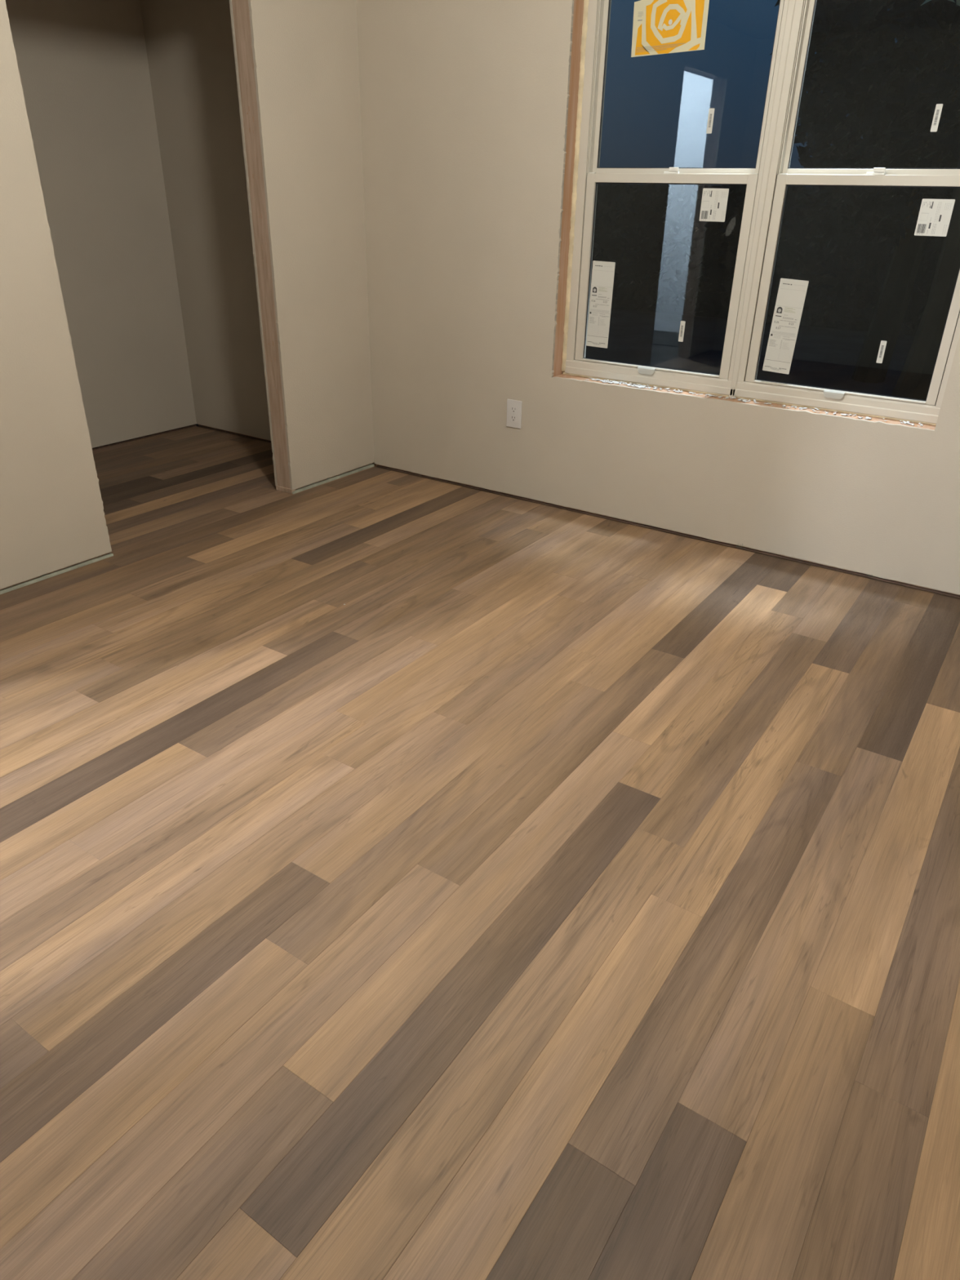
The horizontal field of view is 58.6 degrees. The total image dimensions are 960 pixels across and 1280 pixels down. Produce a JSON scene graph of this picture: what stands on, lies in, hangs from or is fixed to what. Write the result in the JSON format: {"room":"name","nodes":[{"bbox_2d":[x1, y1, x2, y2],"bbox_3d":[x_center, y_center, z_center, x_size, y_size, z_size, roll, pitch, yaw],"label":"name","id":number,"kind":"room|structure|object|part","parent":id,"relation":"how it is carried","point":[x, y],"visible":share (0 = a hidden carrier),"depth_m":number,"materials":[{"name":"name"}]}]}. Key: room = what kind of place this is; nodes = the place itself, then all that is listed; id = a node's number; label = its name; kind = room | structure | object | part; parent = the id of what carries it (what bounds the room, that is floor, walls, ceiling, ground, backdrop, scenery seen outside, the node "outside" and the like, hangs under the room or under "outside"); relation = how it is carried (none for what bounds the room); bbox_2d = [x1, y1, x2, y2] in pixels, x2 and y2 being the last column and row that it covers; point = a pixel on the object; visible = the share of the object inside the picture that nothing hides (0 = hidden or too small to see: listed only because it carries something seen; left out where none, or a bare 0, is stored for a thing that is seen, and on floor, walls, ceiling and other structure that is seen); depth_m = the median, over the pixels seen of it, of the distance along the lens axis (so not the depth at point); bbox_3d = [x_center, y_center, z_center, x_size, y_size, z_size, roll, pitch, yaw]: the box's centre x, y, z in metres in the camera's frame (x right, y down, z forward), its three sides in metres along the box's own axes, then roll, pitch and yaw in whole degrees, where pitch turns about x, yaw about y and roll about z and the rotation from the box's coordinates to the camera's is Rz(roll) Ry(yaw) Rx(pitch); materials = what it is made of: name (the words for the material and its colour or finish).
{"room":"empty bedroom","nodes":[
{"label":"empty bedroom","id":0,"kind":"room"},
{"bbox_2d":[5,0,196,448],"bbox_3d":[-2.424,-1.897,3.644,0.013,2.427,2.600,18,32,29],"label":"wall","id":1,"kind":"structure","parent":0,"point":[83,65],"depth_m":4.35,"materials":[{"name":"paint"}]},
{"bbox_2d":[92,424,196,450],"bbox_3d":[-2.511,-0.828,4.184,0.102,0.066,2.700,18,32,29],"label":"baseboard","id":2,"kind":"structure","parent":1,"relation":"attached to","point":[192,425],"depth_m":4.89,"materials":[{"name":"wood"}]},
{"bbox_2d":[0,0,374,589],"bbox_3d":[-1.854,-1.122,2.181,0.013,2.427,4.700,18,32,29],"label":"wall","id":3,"kind":"structure","parent":0,"point":[305,52],"depth_m":3.39,"materials":[{"name":"paint"}]},
{"bbox_2d":[0,0,372,590],"bbox_3d":[-1.897,-1.129,2.209,0.088,2.442,4.699,18,32,29],"label":"trim","id":4,"kind":"structure","parent":3,"relation":"attached to","point":[241,11],"depth_m":3.55,"materials":[{"name":"wood"}]},
{"bbox_2d":[0,463,373,594],"bbox_3d":[-1.470,-0.311,3.277,0.016,0.015,3.244,18,32,29],"label":"baseboard","id":5,"kind":"structure","parent":3,"relation":"attached to","point":[329,479],"depth_m":3.26,"materials":[{"name":"grey wood"}]},
{"bbox_2d":[248,106,281,426],"bbox_3d":[-0.911,-1.536,3.637,0.043,1.279,0.001,18,32,29],"label":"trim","id":6,"kind":"structure","parent":3,"relation":"attached to","point":[248,106],"depth_m":3.53,"materials":[{"name":"wood"}]},
{"bbox_2d":[275,485,295,493],"bbox_3d":[-0.926,-0.718,4.072,0.106,0.022,0.022,18,32,29],"label":"trim","id":7,"kind":"structure","parent":3,"relation":"attached to","point":[277,487],"depth_m":4.06,"materials":[{"name":"wood"}]},
{"bbox_2d":[229,0,277,485],"bbox_3d":[-1.939,-1.150,2.232,0.011,2.427,4.700,18,32,29],"label":"wall","id":8,"kind":"structure","parent":0,"point":[230,1],"depth_m":3.57,"materials":[{"name":"paint"}]},
{"bbox_2d":[0,423,959,1279],"bbox_3d":[-1.183,0.210,2.360,6.050,0.050,4.920,18,32,29],"label":"floor","id":9,"kind":"structure","parent":0,"point":[532,901],"depth_m":1.75,"materials":[{"name":"brown wood"}]},
{"bbox_2d":[139,0,959,598],"bbox_3d":[0.471,-1.689,3.381,5.150,2.446,0.105,18,32,29],"label":"wall","id":10,"kind":"structure","parent":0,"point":[463,103],"depth_m":3.65,"materials":[{"name":"paint"}]},
{"bbox_2d":[506,399,522,428],"bbox_3d":[0.154,-1.026,3.880,0.078,0.124,0.008,18,32,29],"label":"wall outlet","id":11,"kind":"object","parent":10,"relation":"attached to","point":[513,406],"visible":1,"depth_m":3.88,"materials":[{"name":"white plastic"}]},
{"bbox_2d":[510,414,516,422],"bbox_3d":[0.153,-1.008,3.887,0.034,0.029,0.002,18,32,29],"label":"receptacle","id":12,"kind":"object","parent":11,"relation":"attached to","point":[513,417],"depth_m":3.89,"materials":[{"name":"white plastic"}]},
{"bbox_2d":[510,406,517,413],"bbox_3d":[0.153,-1.043,3.869,0.034,0.029,0.002,18,32,29],"label":"receptacle","id":13,"kind":"object","parent":11,"relation":"attached to","point":[513,409],"depth_m":3.87,"materials":[{"name":"white plastic"}]},
{"bbox_2d":[584,378,923,426],"bbox_3d":[1.013,-0.942,3.349,1.337,0.008,0.084,18,32,29],"label":"window sill","id":14,"kind":"structure","parent":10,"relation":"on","point":[602,380],"depth_m":3.40,"materials":[{"name":"white wood"}]},
{"label":"outside","id":15,"kind":"structure","parent":0,"visible":0},
{"bbox_2d":[585,306,914,395],"bbox_3d":[83.640,-56.621,115.518,300.000,0.150,299.860,18,32,29],"label":"ground","id":16,"kind":"structure","parent":15,"point":[824,357],"depth_m":10.41,"materials":[{"name":"soil"}]},
{"bbox_3d":[0.506,-1.627,3.474,5.550,2.840,0.024,18,32,29],"label":"wall","id":17,"kind":"structure","parent":0,"visible":0},
{"bbox_2d":[564,0,788,395],"bbox_3d":[0.719,-1.764,3.245,0.758,1.535,0.082,18,32,29],"label":"window","id":18,"kind":"structure","parent":17,"relation":"in","point":[589,172],"depth_m":3.32,"materials":[{"name":"white plastic"}]},
{"bbox_2d":[586,260,615,348],"bbox_3d":[0.504,-1.402,3.578,0.102,0.336,0.001,19,32,29],"label":"label","id":19,"kind":"object","parent":18,"relation":"attached to","point":[602,272],"visible":1,"depth_m":3.58,"materials":[{"name":"white paper"}]},
{"bbox_2d":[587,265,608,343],"bbox_3d":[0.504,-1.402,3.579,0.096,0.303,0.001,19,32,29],"label":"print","id":20,"kind":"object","parent":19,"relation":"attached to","point":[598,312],"depth_m":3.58,"materials":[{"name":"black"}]},
{"bbox_2d":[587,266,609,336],"bbox_3d":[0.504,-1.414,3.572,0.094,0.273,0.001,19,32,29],"label":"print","id":21,"kind":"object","parent":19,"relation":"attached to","point":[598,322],"depth_m":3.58,"materials":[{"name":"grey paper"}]},
{"bbox_2d":[589,270,612,345],"bbox_3d":[0.503,-1.391,3.584,0.096,0.292,0.001,19,32,29],"label":"print","id":22,"kind":"object","parent":19,"relation":"attached to","point":[601,291],"depth_m":3.58,"materials":[{"name":"grey paper"}]},
{"bbox_3d":[0.690,-1.117,3.546,0.078,0.028,0.012,18,32,29],"label":"lift handle","id":23,"kind":"part","parent":18,"relation":"part of","materials":[{"name":"plastic"}]},
{"bbox_3d":[0.710,-1.449,3.397,0.688,0.717,0.036,18,32,29],"label":"sash","id":24,"kind":"part","parent":18,"relation":"part of","materials":[{"name":"white plastic"}]},
{"bbox_2d":[631,0,709,57],"bbox_3d":[0.678,-2.216,3.065,0.289,0.197,0.003,18,32,29],"label":"printed sheet","id":25,"kind":"object","parent":18,"relation":"attached to","point":[659,26],"visible":1,"depth_m":3.07,"materials":[{"name":"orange paper"}]},
{"bbox_2d":[678,320,685,342],"bbox_3d":[0.810,-1.238,3.429,0.020,0.078,0.001,18,32,29],"label":"barcode sticker","id":26,"kind":"object","parent":18,"relation":"attached to","point":[682,322],"visible":1,"depth_m":3.43,"materials":[{"name":"white paper"}]},
{"bbox_3d":[0.741,-2.084,3.095,0.686,0.736,0.024,18,32,29],"label":"sash","id":27,"kind":"part","parent":18,"relation":"part of","materials":[{"name":"white plastic"}]},
{"bbox_2d":[706,108,714,133],"bbox_3d":[0.839,-1.889,3.111,0.021,0.079,0.001,18,32,29],"label":"barcode sticker","id":28,"kind":"object","parent":18,"relation":"attached to","point":[711,112],"visible":1,"depth_m":3.11,"materials":[{"name":"white paper"}]},
{"bbox_2d":[699,188,728,222],"bbox_3d":[0.872,-1.622,3.187,0.100,0.110,0.001,18,32,29],"label":"label","id":29,"kind":"object","parent":18,"relation":"attached to","point":[714,201],"visible":1,"depth_m":3.19,"materials":[{"name":"white paper"}]},
{"bbox_2d":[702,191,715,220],"bbox_3d":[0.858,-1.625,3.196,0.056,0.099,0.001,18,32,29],"label":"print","id":30,"kind":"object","parent":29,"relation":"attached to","point":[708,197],"depth_m":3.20,"materials":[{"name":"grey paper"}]},
{"bbox_2d":[701,191,719,218],"bbox_3d":[0.862,-1.625,3.193,0.064,0.095,0.001,18,32,29],"label":"print","id":31,"kind":"object","parent":29,"relation":"attached to","point":[710,199],"depth_m":3.19,"materials":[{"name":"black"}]},
{"bbox_2d":[561,0,936,425],"bbox_3d":[1.002,-1.653,3.055,1.533,1.548,0.031,18,32,29],"label":"trim","id":32,"kind":"structure","parent":17,"relation":"attached to","point":[584,27],"depth_m":3.39,"materials":[{"name":"plastic"}]},
{"bbox_2d":[728,0,959,423],"bbox_3d":[1.338,-1.556,2.880,0.763,1.547,0.082,18,32,29],"label":"window","id":33,"kind":"structure","parent":17,"relation":"in","point":[781,176],"depth_m":3.02,"materials":[{"name":"white plastic"}]},
{"bbox_2d":[762,278,808,374],"bbox_3d":[1.144,-1.174,3.207,0.114,0.334,0.001,18,32,29],"label":"label","id":34,"kind":"object","parent":33,"relation":"attached to","point":[791,295],"visible":1,"depth_m":3.20,"materials":[{"name":"white paper"}]},
{"bbox_2d":[764,283,791,369],"bbox_3d":[1.144,-1.174,3.207,0.097,0.299,0.001,20,33,28],"label":"print","id":35,"kind":"object","parent":34,"relation":"attached to","point":[778,356],"depth_m":3.22,"materials":[{"name":"black"}]},
{"bbox_2d":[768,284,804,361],"bbox_3d":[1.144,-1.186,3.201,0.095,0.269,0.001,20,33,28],"label":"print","id":36,"kind":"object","parent":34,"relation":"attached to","point":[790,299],"depth_m":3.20,"materials":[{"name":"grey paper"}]},
{"bbox_2d":[768,288,804,370],"bbox_3d":[1.143,-1.163,3.213,0.097,0.288,0.001,20,33,28],"label":"print","id":37,"kind":"object","parent":34,"relation":"attached to","point":[789,303],"depth_m":3.21,"materials":[{"name":"grey paper"}]},
{"bbox_3d":[1.314,-0.911,3.176,0.075,0.028,0.012,18,32,29],"label":"lift handle","id":38,"kind":"part","parent":33,"relation":"part of","materials":[{"name":"plastic"}]},
{"bbox_3d":[1.335,-1.243,3.026,0.684,0.717,0.036,18,32,29],"label":"sash","id":39,"kind":"part","parent":33,"relation":"part of","materials":[{"name":"white plastic"}]},
{"bbox_3d":[1.366,-1.877,2.725,0.682,0.736,0.024,18,32,29],"label":"sash","id":40,"kind":"part","parent":33,"relation":"part of","materials":[{"name":"white plastic"}]},
{"bbox_2d":[875,340,886,363],"bbox_3d":[1.437,-1.030,3.058,0.020,0.077,0.001,18,32,29],"label":"barcode sticker","id":41,"kind":"object","parent":33,"relation":"attached to","point":[882,345],"visible":1,"depth_m":3.06,"materials":[{"name":"white paper"}]},
{"bbox_2d":[914,198,955,236],"bbox_3d":[1.501,-1.395,2.824,0.099,0.110,0.001,18,32,29],"label":"label","id":42,"kind":"object","parent":33,"relation":"attached to","point":[934,218],"visible":1,"depth_m":2.82,"materials":[{"name":"white paper"}]},
{"bbox_2d":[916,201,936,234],"bbox_3d":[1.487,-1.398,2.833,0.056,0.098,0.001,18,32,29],"label":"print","id":43,"kind":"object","parent":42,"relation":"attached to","point":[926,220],"depth_m":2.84,"materials":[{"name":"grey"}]},
{"bbox_2d":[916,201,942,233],"bbox_3d":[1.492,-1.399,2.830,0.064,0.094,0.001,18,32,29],"label":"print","id":44,"kind":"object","parent":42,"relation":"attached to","point":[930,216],"depth_m":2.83,"materials":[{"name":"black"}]},
{"bbox_2d":[919,202,951,233],"bbox_3d":[1.501,-1.394,2.825,0.087,0.095,0.001,18,32,29],"label":"print","id":45,"kind":"object","parent":42,"relation":"attached to","point":[934,217],"depth_m":2.82,"materials":[{"name":"grey paper"}]},
{"bbox_2d":[930,103,942,132],"bbox_3d":[1.465,-1.675,2.743,0.020,0.076,0.001,18,32,29],"label":"barcode sticker","id":46,"kind":"object","parent":33,"relation":"attached to","point":[938,109],"visible":1,"depth_m":2.74,"materials":[{"name":"white paper"}]},
{"bbox_2d":[933,109,939,124],"bbox_3d":[1.465,-1.677,2.743,0.008,0.042,0.001,18,32,29],"label":"print","id":47,"kind":"object","parent":46,"relation":"attached to","point":[936,115],"depth_m":2.74,"materials":[{"name":"black"}]}
]}

